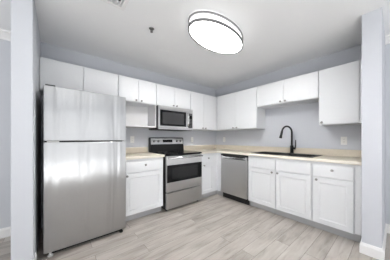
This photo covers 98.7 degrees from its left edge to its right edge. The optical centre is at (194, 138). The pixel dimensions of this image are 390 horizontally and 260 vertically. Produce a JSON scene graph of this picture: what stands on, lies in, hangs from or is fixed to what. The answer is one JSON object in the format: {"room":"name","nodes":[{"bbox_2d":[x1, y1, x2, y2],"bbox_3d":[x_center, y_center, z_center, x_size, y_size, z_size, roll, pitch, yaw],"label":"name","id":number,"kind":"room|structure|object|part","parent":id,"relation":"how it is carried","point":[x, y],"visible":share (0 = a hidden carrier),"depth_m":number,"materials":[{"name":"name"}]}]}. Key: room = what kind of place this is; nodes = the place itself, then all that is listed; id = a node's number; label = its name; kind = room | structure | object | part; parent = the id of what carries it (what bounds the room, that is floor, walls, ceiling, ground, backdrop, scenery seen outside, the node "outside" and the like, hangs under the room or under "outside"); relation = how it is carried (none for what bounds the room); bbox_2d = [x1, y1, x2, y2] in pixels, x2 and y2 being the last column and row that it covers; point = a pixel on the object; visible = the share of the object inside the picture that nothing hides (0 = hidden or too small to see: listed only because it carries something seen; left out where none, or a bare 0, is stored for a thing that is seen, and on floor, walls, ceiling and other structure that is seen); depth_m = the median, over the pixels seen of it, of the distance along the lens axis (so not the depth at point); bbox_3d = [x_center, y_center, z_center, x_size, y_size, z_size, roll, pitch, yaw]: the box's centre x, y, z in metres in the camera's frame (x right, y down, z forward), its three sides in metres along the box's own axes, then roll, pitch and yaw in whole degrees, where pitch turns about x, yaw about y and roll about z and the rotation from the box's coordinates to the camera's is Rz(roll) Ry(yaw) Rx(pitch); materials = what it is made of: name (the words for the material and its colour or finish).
{"room":"kitchen","nodes":[
{"label":"kitchen","id":0,"kind":"room"},
{"bbox_2d":[11,0,40,259],"bbox_3d":[-1.755,-0.047,1.775,0.128,2.458,1.028,0,0,-40],"label":"wall","id":1,"kind":"structure","parent":0,"point":[25,34],"depth_m":1.39,"materials":[{"name":"grey paint"}]},
{"bbox_2d":[0,39,215,228],"bbox_3d":[-2.000,-0.047,2.318,6.740,2.458,0.120,0,0,-40],"label":"wall","id":2,"kind":"structure","parent":0,"point":[141,135],"depth_m":2.34,"materials":[{"name":"grey paint"}]},
{"bbox_2d":[0,28,10,40],"bbox_3d":[-3.274,-1.229,1.135,3.027,0.095,0.070,0,0,-40],"label":"trim","id":3,"kind":"structure","parent":2,"relation":"attached to","point":[4,34],"depth_m":1.98,"materials":[{"name":"white paint"}]},
{"bbox_2d":[0,226,36,259],"bbox_3d":[-2.909,1.126,0.807,3.169,0.112,1.042,0,0,-40],"label":"baseboard","id":4,"kind":"structure","parent":2,"relation":"attached to","point":[4,232],"depth_m":2.00,"materials":[{"name":"white paint"}]},
{"bbox_2d":[39,57,117,95],"bbox_3d":[-1.583,-0.773,2.350,0.868,0.386,0.358,0,0,-40],"label":"upper cabinet","id":5,"kind":"object","parent":2,"relation":"attached to","point":[52,72],"visible":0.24,"depth_m":2.18,"materials":[{"name":"white paint"}]},
{"bbox_3d":[-1.660,-0.774,2.107,0.426,0.372,0.020,0,0,-40],"label":"door","id":6,"kind":"part","parent":5,"relation":"part of","materials":[{"name":"white paint"}]},
{"bbox_3d":[-1.329,-0.774,2.382,0.428,0.372,0.020,0,0,-40],"label":"door","id":7,"kind":"part","parent":5,"relation":"part of","materials":[{"name":"white paint"}]},
{"bbox_2d":[118,75,155,127],"bbox_3d":[-1.008,-0.578,2.829,0.624,0.776,0.358,0,0,-40],"label":"upper cabinet","id":8,"kind":"object","parent":2,"relation":"attached to","point":[140,95],"visible":0.84,"depth_m":2.85,"materials":[{"name":"white paint"}]},
{"bbox_3d":[-1.039,-0.773,2.624,0.307,0.374,0.020,0,0,-40],"label":"door","id":9,"kind":"part","parent":8,"relation":"part of","materials":[{"name":"white paint"}]},
{"bbox_2d":[126,105,155,127],"bbox_3d":[-1.019,-0.385,2.841,0.624,0.390,0.325,0,0,-40],"label":"open shelf","id":10,"kind":"object","parent":8,"relation":"attached to","point":[137,116],"depth_m":2.99,"materials":[{"name":"white wood"}]},
{"bbox_3d":[-0.800,-0.773,2.822,0.305,0.374,0.020,0,0,-40],"label":"door","id":11,"kind":"part","parent":8,"relation":"part of","materials":[{"name":"white paint"}]},
{"bbox_2d":[126,147,147,152],"bbox_3d":[-1.127,0.208,2.950,0.630,0.098,0.019,0,0,-40],"label":"backsplash","id":12,"kind":"structure","parent":2,"relation":"attached to","point":[133,149],"depth_m":3.00,"materials":[{"name":"beige laminate"}]},
{"bbox_2d":[156,83,190,108],"bbox_3d":[-0.474,-0.773,3.273,0.762,0.386,0.358,0,0,-40],"label":"upper cabinet","id":13,"kind":"object","parent":2,"relation":"attached to","point":[165,95],"visible":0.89,"depth_m":3.13,"materials":[{"name":"white paint"}]},
{"bbox_3d":[-0.531,-0.774,3.046,0.375,0.372,0.020,0,0,-40],"label":"door","id":14,"kind":"part","parent":13,"relation":"part of","materials":[{"name":"white paint"}]},
{"bbox_2d":[149,105,192,130],"bbox_3d":[-0.439,-0.367,3.231,0.758,0.417,0.463,0,0,-40],"label":"microwave","id":15,"kind":"object","parent":13,"relation":"attached to","point":[168,118],"visible":1,"depth_m":3.06,"materials":[{"name":"silver metal"}]},
{"bbox_3d":[-0.400,-0.354,3.063,0.603,0.332,0.029,0,0,-40],"label":"door","id":16,"kind":"part","parent":15,"relation":"part of","materials":[{"name":"silver metal"}]},
{"bbox_3d":[-0.341,-0.548,3.113,0.758,0.052,0.029,0,0,-40],"label":"vent trim","id":17,"kind":"part","parent":15,"relation":"part of","materials":[{"name":"silver metal"}]},
{"bbox_3d":[-0.341,-0.174,3.114,0.758,0.024,0.027,0,0,-40],"label":"trim","id":18,"kind":"part","parent":15,"relation":"part of","materials":[{"name":"silver metal"}]},
{"bbox_3d":[-0.108,-0.354,3.306,0.154,0.332,0.029,0,0,-40],"label":"control panel","id":19,"kind":"part","parent":15,"relation":"part of","materials":[{"name":"silver metal"}]},
{"bbox_3d":[-0.240,-0.774,3.288,0.375,0.372,0.020,0,0,-40],"label":"door","id":20,"kind":"part","parent":13,"relation":"part of","materials":[{"name":"white paint"}]},
{"bbox_2d":[184,145,215,149],"bbox_3d":[0.128,0.208,3.995,1.077,0.098,0.019,0,0,-40],"label":"backsplash","id":21,"kind":"structure","parent":2,"relation":"attached to","point":[192,147],"depth_m":3.95,"materials":[{"name":"beige laminate"}]},
{"bbox_2d":[191,91,220,130],"bbox_3d":[0.236,-0.578,3.864,1.080,0.776,0.358,0,0,-40],"label":"upper cabinet","id":22,"kind":"object","parent":2,"relation":"attached to","point":[204,107],"visible":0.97,"depth_m":3.65,"materials":[{"name":"white paint"}]},
{"bbox_3d":[0.047,-0.579,3.528,0.353,0.762,0.020,0,0,-40],"label":"door","id":23,"kind":"part","parent":22,"relation":"part of","materials":[{"name":"white paint"}]},
{"bbox_3d":[0.317,-0.579,3.751,0.339,0.762,0.020,0,0,-40],"label":"door","id":24,"kind":"part","parent":22,"relation":"part of","materials":[{"name":"white paint"}]},
{"bbox_2d":[0,0,389,88],"bbox_3d":[-0.043,-1.336,-0.034,6.900,0.120,6.400,0,0,-40],"label":"ceiling","id":25,"kind":"structure","parent":0,"point":[277,34],"depth_m":1.98,"materials":[{"name":"white paint"}]},
{"bbox_2d":[101,0,129,10],"bbox_3d":[-0.738,-1.303,1.414,0.369,0.067,0.359,0,0,-40],"label":"ceiling vent","id":26,"kind":"object","parent":25,"relation":"in","point":[125,3],"visible":1,"depth_m":1.58,"materials":[{"name":"white metal"}]},
{"bbox_2d":[188,11,242,53],"bbox_3d":[0.270,-1.220,1.982,0.850,0.112,0.456,0,0,-44],"label":"ceiling light","id":27,"kind":"object","parent":25,"relation":"attached to","point":[213,31],"visible":1,"depth_m":1.86,"materials":[{"name":"white plastic"}]},
{"bbox_2d":[0,194,389,259],"bbox_3d":[-0.043,1.212,-0.034,6.900,0.060,6.400,0,0,-40],"label":"floor","id":28,"kind":"structure","parent":0,"point":[216,226],"depth_m":1.94,"materials":[{"name":"grey wood"}]},
{"bbox_2d":[43,84,125,256],"bbox_3d":[-1.421,0.321,2.171,0.779,1.722,0.768,0,0,-40],"label":"refrigerator","id":29,"kind":"object","parent":28,"relation":"on","point":[84,132],"visible":1,"depth_m":1.82,"materials":[{"name":"silver metal"}]},
{"bbox_3d":[-1.196,0.586,1.901,0.779,1.096,0.064,0,0,-40],"label":"fridge door","id":30,"kind":"part","parent":29,"relation":"part of","materials":[{"name":"silver metal"}]},
{"bbox_3d":[-1.196,-0.250,1.901,0.779,0.548,0.064,0,0,-40],"label":"freezer door","id":31,"kind":"part","parent":29,"relation":"part of","materials":[{"name":"silver metal"}]},
{"bbox_2d":[126,157,162,220],"bbox_3d":[-0.924,0.739,2.707,0.608,0.885,0.652,0,0,-40],"label":"base cabinet","id":32,"kind":"object","parent":28,"relation":"on","point":[144,177],"visible":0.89,"depth_m":2.48,"materials":[{"name":"white paint"}]},
{"bbox_3d":[-0.742,0.405,2.487,0.582,0.150,0.020,0,0,-40],"label":"drawer","id":33,"kind":"part","parent":32,"relation":"part of","materials":[{"name":"white paint"}]},
{"bbox_2d":[126,147,164,159],"bbox_3d":[-0.930,0.227,2.713,0.630,0.136,0.637,0,0,-40],"label":"countertop","id":34,"kind":"structure","parent":32,"relation":"on","point":[133,152],"depth_m":2.69,"materials":[{"name":"beige laminate"}]},
{"bbox_2d":[149,137,202,210],"bbox_3d":[-0.353,0.581,3.121,0.766,1.201,0.712,0,0,-40],"label":"range","id":35,"kind":"object","parent":28,"relation":"on","point":[182,169],"visible":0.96,"depth_m":2.90,"materials":[{"name":"silver metal"}]},
{"bbox_3d":[-0.545,0.056,3.353,0.726,0.112,0.017,0,0,-40],"label":"control panel","id":36,"kind":"part","parent":35,"relation":"part of","materials":[{"name":"silver metal"}]},
{"bbox_2d":[150,150,201,155],"bbox_3d":[-0.373,0.264,3.145,0.766,0.025,0.650,0,0,-40],"label":"cooktop","id":37,"kind":"object","parent":35,"relation":"in","point":[165,152],"depth_m":3.01,"materials":[{"name":"black glass"}]},
{"bbox_3d":[-0.173,1.010,2.911,0.746,0.254,0.044,0,0,-40],"label":"storage drawer","id":38,"kind":"part","parent":35,"relation":"part of","materials":[{"name":"silver metal"}]},
{"bbox_3d":[-0.173,0.578,2.911,0.746,0.578,0.044,0,0,-40],"label":"oven door","id":39,"kind":"part","parent":35,"relation":"part of","materials":[{"name":"silver metal"}]},
{"bbox_3d":[-0.144,0.320,2.870,0.716,0.028,0.060,0,0,-40],"label":"oven handle","id":40,"kind":"part","parent":35,"relation":"part of","materials":[{"name":"silver metal"}]},
{"bbox_2d":[201,153,222,197],"bbox_3d":[0.354,0.739,3.719,1.075,0.885,0.729,0,0,-40],"label":"base cabinet","id":41,"kind":"object","parent":28,"relation":"on","point":[211,162],"visible":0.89,"depth_m":3.39,"materials":[{"name":"white paint"}]},
{"bbox_3d":[0.249,0.784,3.311,0.352,0.580,0.020,0,0,-40],"label":"door","id":42,"kind":"part","parent":41,"relation":"part of","materials":[{"name":"white paint"}]},
{"bbox_3d":[0.249,0.405,3.311,0.352,0.150,0.020,0,0,-40],"label":"drawer","id":43,"kind":"part","parent":41,"relation":"part of","materials":[{"name":"white paint"}]},
{"bbox_3d":[0.617,0.689,3.547,0.305,0.785,0.128,0,0,-40],"label":"filler panel","id":44,"kind":"part","parent":41,"relation":"part of","materials":[{"name":"white paint"}]},
{"bbox_2d":[184,145,361,165],"bbox_3d":[1.007,0.227,2.938,1.077,0.136,2.768,0,0,-40],"label":"countertop","id":45,"kind":"structure","parent":41,"relation":"on","point":[340,156],"depth_m":2.72,"materials":[{"name":"beige laminate"}]},
{"bbox_2d":[279,125,295,152],"bbox_3d":[1.540,0.016,2.812,0.306,0.468,0.093,0,0,-9],"label":"kitchen faucet","id":46,"kind":"object","parent":45,"relation":"on","point":[292,147],"visible":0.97,"depth_m":2.82,"materials":[{"name":"black metal"}]},
{"bbox_3d":[1.546,-0.044,2.811,0.238,0.348,0.029,0,0,-18],"label":"spout","id":47,"kind":"part","parent":46,"relation":"part of","materials":[{"name":"black metal"}]},
{"bbox_2d":[254,151,321,157],"bbox_3d":[1.458,0.355,2.733,0.483,0.210,0.915,0,0,-40],"label":"sink","id":48,"kind":"object","parent":45,"relation":"in","point":[264,152],"visible":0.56,"depth_m":2.71,"materials":[{"name":"black"}]},
{"bbox_3d":[1.296,0.358,2.880,0.362,0.204,0.414,0,0,-40],"label":"bowl","id":49,"kind":"part","parent":48,"relation":"part of","materials":[{"name":"black"}]},
{"bbox_3d":[1.573,0.358,2.548,0.362,0.204,0.414,0,0,-40],"label":"bowl","id":50,"kind":"part","parent":48,"relation":"part of","materials":[{"name":"black"}]},
{"bbox_2d":[221,153,248,204],"bbox_3d":[0.934,0.743,3.328,0.597,0.873,0.594,0,0,-40],"label":"dishwasher","id":51,"kind":"object","parent":28,"relation":"on","point":[234,167],"visible":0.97,"depth_m":3.11,"materials":[{"name":"silver metal"}]},
{"bbox_3d":[0.765,1.124,3.188,0.015,0.112,0.590,0,0,-40],"label":"kick plate","id":52,"kind":"part","parent":51,"relation":"part of","materials":[{"name":"black metal"}]},
{"bbox_2d":[248,156,313,226],"bbox_3d":[1.448,0.739,2.739,0.652,0.885,0.950,0,0,-40],"label":"base cabinet","id":53,"kind":"object","parent":28,"relation":"on","point":[279,186],"visible":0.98,"depth_m":2.48,"materials":[{"name":"white paint"}]},
{"bbox_3d":[1.080,0.405,2.736,0.020,0.150,0.461,0,0,-40],"label":"drawer","id":54,"kind":"part","parent":53,"relation":"part of","materials":[{"name":"white paint"}]},
{"bbox_3d":[1.080,0.784,2.736,0.020,0.580,0.461,0,0,-40],"label":"door","id":55,"kind":"part","parent":53,"relation":"part of","materials":[{"name":"white paint"}]},
{"bbox_3d":[1.380,0.405,2.376,0.020,0.150,0.459,0,0,-40],"label":"drawer","id":56,"kind":"part","parent":53,"relation":"part of","materials":[{"name":"white paint"}]},
{"bbox_3d":[1.380,0.784,2.376,0.020,0.580,0.459,0,0,-40],"label":"door","id":57,"kind":"part","parent":53,"relation":"part of","materials":[{"name":"white paint"}]},
{"bbox_2d":[312,161,361,242],"bbox_3d":[1.904,0.739,2.191,0.652,0.885,0.472,0,0,-40],"label":"base cabinet","id":58,"kind":"object","parent":28,"relation":"on","point":[336,188],"visible":0.98,"depth_m":1.99,"materials":[{"name":"white paint"}]},
{"bbox_3d":[1.665,0.405,2.033,0.020,0.150,0.386,0,0,-40],"label":"drawer","id":59,"kind":"part","parent":58,"relation":"part of","materials":[{"name":"white paint"}]},
{"bbox_3d":[1.665,0.784,2.033,0.020,0.580,0.386,0,0,-40],"label":"door","id":60,"kind":"part","parent":58,"relation":"part of","materials":[{"name":"white paint"}]},
{"bbox_3d":[2.044,0.683,2.042,0.595,0.772,0.066,0,0,-40],"label":"filler panel","id":61,"kind":"part","parent":58,"relation":"part of","materials":[{"name":"white paint"}]},
{"bbox_2d":[216,44,389,223],"bbox_3d":[2.540,-0.047,2.037,0.120,2.458,6.120,0,0,-40],"label":"wall","id":62,"kind":"structure","parent":0,"point":[303,119],"depth_m":2.80,"materials":[{"name":"grey paint"}]},
{"bbox_2d":[217,87,264,130],"bbox_3d":[0.934,-0.578,3.589,0.358,0.776,1.013,0,0,-40],"label":"upper cabinet","id":63,"kind":"object","parent":62,"relation":"attached to","point":[239,110],"visible":1,"depth_m":3.38,"materials":[{"name":"white paint"}]},
{"bbox_3d":[0.692,-0.579,3.664,0.020,0.762,0.468,0,0,-40],"label":"door","id":64,"kind":"part","parent":63,"relation":"part of","materials":[{"name":"white paint"}]},
{"bbox_3d":[0.996,-0.579,3.298,0.020,0.762,0.477,0,0,-40],"label":"door","id":65,"kind":"part","parent":63,"relation":"part of","materials":[{"name":"white paint"}]},
{"bbox_2d":[257,71,318,108],"bbox_3d":[1.562,-0.773,2.834,0.358,0.386,0.948,0,0,-40],"label":"upper cabinet","id":66,"kind":"object","parent":62,"relation":"attached to","point":[302,89],"visible":0.99,"depth_m":2.68,"materials":[{"name":"white paint"}]},
{"bbox_3d":[1.303,-0.774,2.929,0.020,0.372,0.462,0,0,-40],"label":"door","id":67,"kind":"part","parent":66,"relation":"part of","materials":[{"name":"white paint"}]},
{"bbox_3d":[1.605,-0.774,2.566,0.020,0.372,0.474,0,0,-40],"label":"door","id":68,"kind":"part","parent":66,"relation":"part of","materials":[{"name":"white paint"}]},
{"bbox_2d":[216,145,361,157],"bbox_3d":[1.420,0.208,3.269,0.019,0.098,2.748,0,0,-40],"label":"backsplash","id":69,"kind":"structure","parent":62,"relation":"attached to","point":[331,152],"depth_m":2.80,"materials":[{"name":"beige laminate"}]},
{"bbox_2d":[319,59,361,125],"bbox_3d":[2.018,-0.578,2.286,0.358,0.776,0.474,0,0,-40],"label":"upper cabinet","id":70,"kind":"object","parent":62,"relation":"attached to","point":[340,87],"visible":0.97,"depth_m":2.19,"materials":[{"name":"white paint"}]},
{"bbox_3d":[2.158,-0.578,2.132,0.305,0.776,0.057,0,0,-40],"label":"filler panel","id":71,"kind":"part","parent":70,"relation":"part of","materials":[{"name":"white paint"}]},
{"bbox_2d":[341,137,346,144],"bbox_3d":[2.145,0.032,2.410,0.008,0.116,0.070,0,0,-40],"label":"wall outlet","id":72,"kind":"object","parent":62,"relation":"attached to","point":[343,139],"visible":1,"depth_m":2.41,"materials":[{"name":"white plastic"}]},
{"bbox_2d":[359,223,389,259],"bbox_3d":[3.040,1.126,0.737,0.774,0.112,3.242,0,0,-40],"label":"baseboard","id":73,"kind":"structure","parent":62,"relation":"attached to","point":[378,253],"depth_m":1.69,"materials":[{"name":"white paint"}]},
{"bbox_2d":[385,34,389,44],"bbox_3d":[3.360,-1.229,0.902,0.070,0.095,3.086,0,0,-40],"label":"trim","id":74,"kind":"structure","parent":62,"relation":"attached to","point":[387,37],"depth_m":2.07,"materials":[{"name":"white paint"}]},
{"bbox_2d":[362,7,384,248],"bbox_3d":[2.063,-0.047,1.922,0.760,2.458,0.142,0,0,-40],"label":"wall","id":75,"kind":"structure","parent":0,"point":[373,32],"depth_m":1.68,"materials":[{"name":"grey paint"}]}
]}

